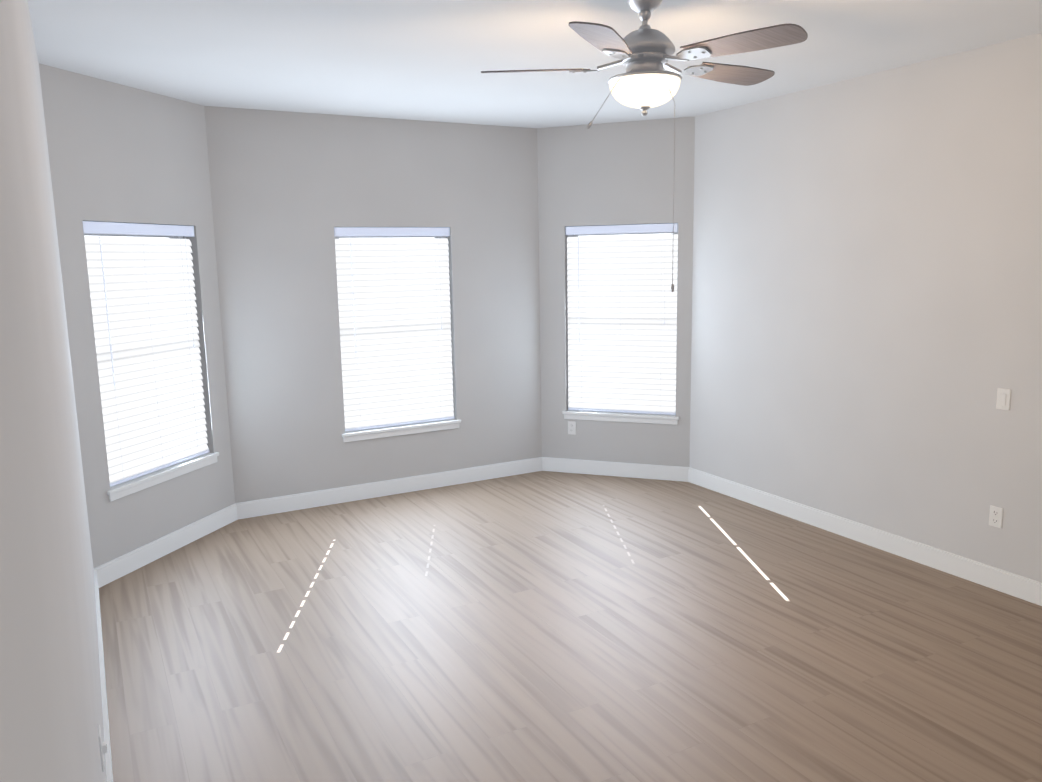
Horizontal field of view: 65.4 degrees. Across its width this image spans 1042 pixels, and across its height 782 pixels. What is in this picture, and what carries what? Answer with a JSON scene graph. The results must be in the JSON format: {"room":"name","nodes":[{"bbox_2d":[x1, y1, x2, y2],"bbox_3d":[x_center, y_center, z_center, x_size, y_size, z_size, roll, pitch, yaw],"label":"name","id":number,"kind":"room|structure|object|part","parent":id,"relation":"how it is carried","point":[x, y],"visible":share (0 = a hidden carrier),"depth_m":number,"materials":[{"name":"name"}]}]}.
{"room":"empty bedroom","nodes":[
{"label":"empty bedroom","id":0,"kind":"room"},
{"bbox_2d":[0,0,106,781],"bbox_3d":[-0.776,0.253,1.100,0.240,3.000,8.209,-6,11,-28],"label":"wall","id":1,"kind":"structure","parent":0,"point":[51,716],"depth_m":1.23,"materials":[{"name":"grey paint"}]},
{"bbox_2d":[98,725,106,771],"bbox_3d":[-1.276,1.090,2.480,0.018,0.118,0.074,-6,11,-28],"label":"electrical outlet","id":2,"kind":"object","parent":1,"relation":"attached to","point":[103,747],"visible":1,"depth_m":2.45,"materials":[{"name":"plastic"}]},
{"bbox_2d":[94,457,1041,781],"bbox_3d":[1.083,1.378,2.917,4.519,0.125,8.807,-6,11,-28],"label":"baseboard","id":3,"kind":"structure","parent":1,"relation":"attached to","point":[920,553],"depth_m":5.94,"materials":[{"name":"white paint"}]},
{"bbox_2d":[39,63,234,567],"bbox_3d":[-2.498,-0.405,5.300,0.240,3.000,1.546,2,10,17],"label":"wall","id":4,"kind":"structure","parent":0,"point":[118,153],"depth_m":5.04,"materials":[{"name":"grey paint"}]},
{"bbox_2d":[84,233,218,501],"bbox_3d":[-2.458,-0.238,5.316,0.207,1.685,1.030,2,10,17],"label":"window","id":5,"kind":"structure","parent":4,"relation":"in","point":[126,488],"depth_m":5.34,"materials":[{"name":"plastic"}]},
{"bbox_2d":[83,221,209,486],"bbox_3d":[-2.417,-0.273,5.297,0.075,1.605,0.958,2,10,17],"label":"window blind","id":6,"kind":"object","parent":5,"relation":"attached to","point":[144,305],"visible":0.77,"depth_m":5.26,"materials":[{"name":"white plastic"}]},
{"bbox_2d":[204,106,541,502],"bbox_3d":[-1.062,-0.650,6.634,2.878,3.000,0.240,-6,11,-28],"label":"wall","id":7,"kind":"structure","parent":0,"point":[290,191],"depth_m":6.32,"materials":[{"name":"grey paint"}]},
{"bbox_2d":[335,236,460,441],"bbox_3d":[-1.026,-0.481,6.635,1.030,1.685,0.207,-6,11,-28],"label":"window","id":8,"kind":"structure","parent":7,"relation":"in","point":[372,433],"depth_m":6.65,"materials":[{"name":"plastic"}]},
{"bbox_2d":[334,227,453,431],"bbox_3d":[-1.006,-0.510,6.591,0.958,1.605,0.075,-6,11,-28],"label":"window blind","id":9,"kind":"object","parent":8,"relation":"attached to","point":[394,306],"visible":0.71,"depth_m":6.58,"materials":[{"name":"white plastic"}]},
{"bbox_2d":[28,0,1041,127],"bbox_3d":[1.029,-1.579,2.431,4.999,0.120,9.287,-6,11,-28],"label":"ceiling","id":10,"kind":"structure","parent":0,"point":[426,60],"depth_m":4.24,"materials":[{"name":"paint"}]},
{"bbox_2d":[481,0,807,291],"bbox_3d":[0.630,-1.043,3.418,1.297,1.243,1.135,-6,11,-28],"label":"fan","id":11,"kind":"object","parent":10,"relation":"hanging from","point":[644,52],"visible":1,"depth_m":3.33,"materials":[{"name":"wood"}]},
{"bbox_3d":[0.526,-1.264,3.454,0.300,0.106,0.300,-6,11,-28],"label":"globe","id":12,"kind":"part","parent":11,"relation":"part of","materials":[{"name":"white glass"}]},
{"bbox_2d":[99,471,1041,781],"bbox_3d":[1.085,1.499,2.936,4.999,0.120,9.287,-6,11,-28],"label":"floor","id":13,"kind":"structure","parent":0,"point":[549,627],"depth_m":4.00,"materials":[{"name":"brown wood"}]},
{"bbox_2d":[537,117,694,466],"bbox_3d":[0.822,-0.751,7.043,1.527,3.000,0.240,2,10,20],"label":"wall","id":14,"kind":"structure","parent":0,"point":[615,173],"depth_m":6.87,"materials":[{"name":"grey paint"}]},
{"bbox_2d":[568,421,575,434],"bbox_3d":[0.454,0.330,7.229,0.074,0.118,0.008,2,10,20],"label":"outlet","id":15,"kind":"object","parent":14,"relation":"attached to","point":[571,427],"visible":1,"depth_m":7.23,"materials":[{"name":"plastic"}]},
{"bbox_2d":[562,224,678,424],"bbox_3d":[0.872,-0.577,7.012,1.030,1.685,0.207,2,10,20],"label":"window","id":16,"kind":"structure","parent":14,"relation":"in","point":[623,417],"depth_m":7.03,"materials":[{"name":"plastic"}]},
{"bbox_2d":[566,223,677,414],"bbox_3d":[0.857,-0.606,6.965,0.958,1.605,0.075,2,10,20],"label":"window blind","id":17,"kind":"object","parent":16,"relation":"attached to","point":[622,317],"visible":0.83,"depth_m":6.96,"materials":[{"name":"white plastic"}]},
{"bbox_2d":[689,33,1041,581],"bbox_3d":[3.420,-0.185,3.303,0.240,3.000,8.143,-6,11,-28],"label":"wall","id":18,"kind":"structure","parent":0,"point":[866,341],"depth_m":5.09,"materials":[{"name":"grey paint"}]},
{"bbox_2d":[989,505,1002,527],"bbox_3d":[2.686,0.712,4.590,0.008,0.118,0.074,-6,11,-28],"label":"electrical outlet","id":19,"kind":"object","parent":18,"relation":"attached to","point":[995,516],"visible":1,"depth_m":4.59,"materials":[{"name":"plastic"}]},
{"bbox_2d":[996,388,1010,409],"bbox_3d":[2.668,0.045,4.489,0.012,0.118,0.074,-6,11,-28],"label":"light switch","id":20,"kind":"object","parent":18,"relation":"attached to","point":[1003,399],"visible":1,"depth_m":4.49,"materials":[{"name":"plastic"}]}
]}

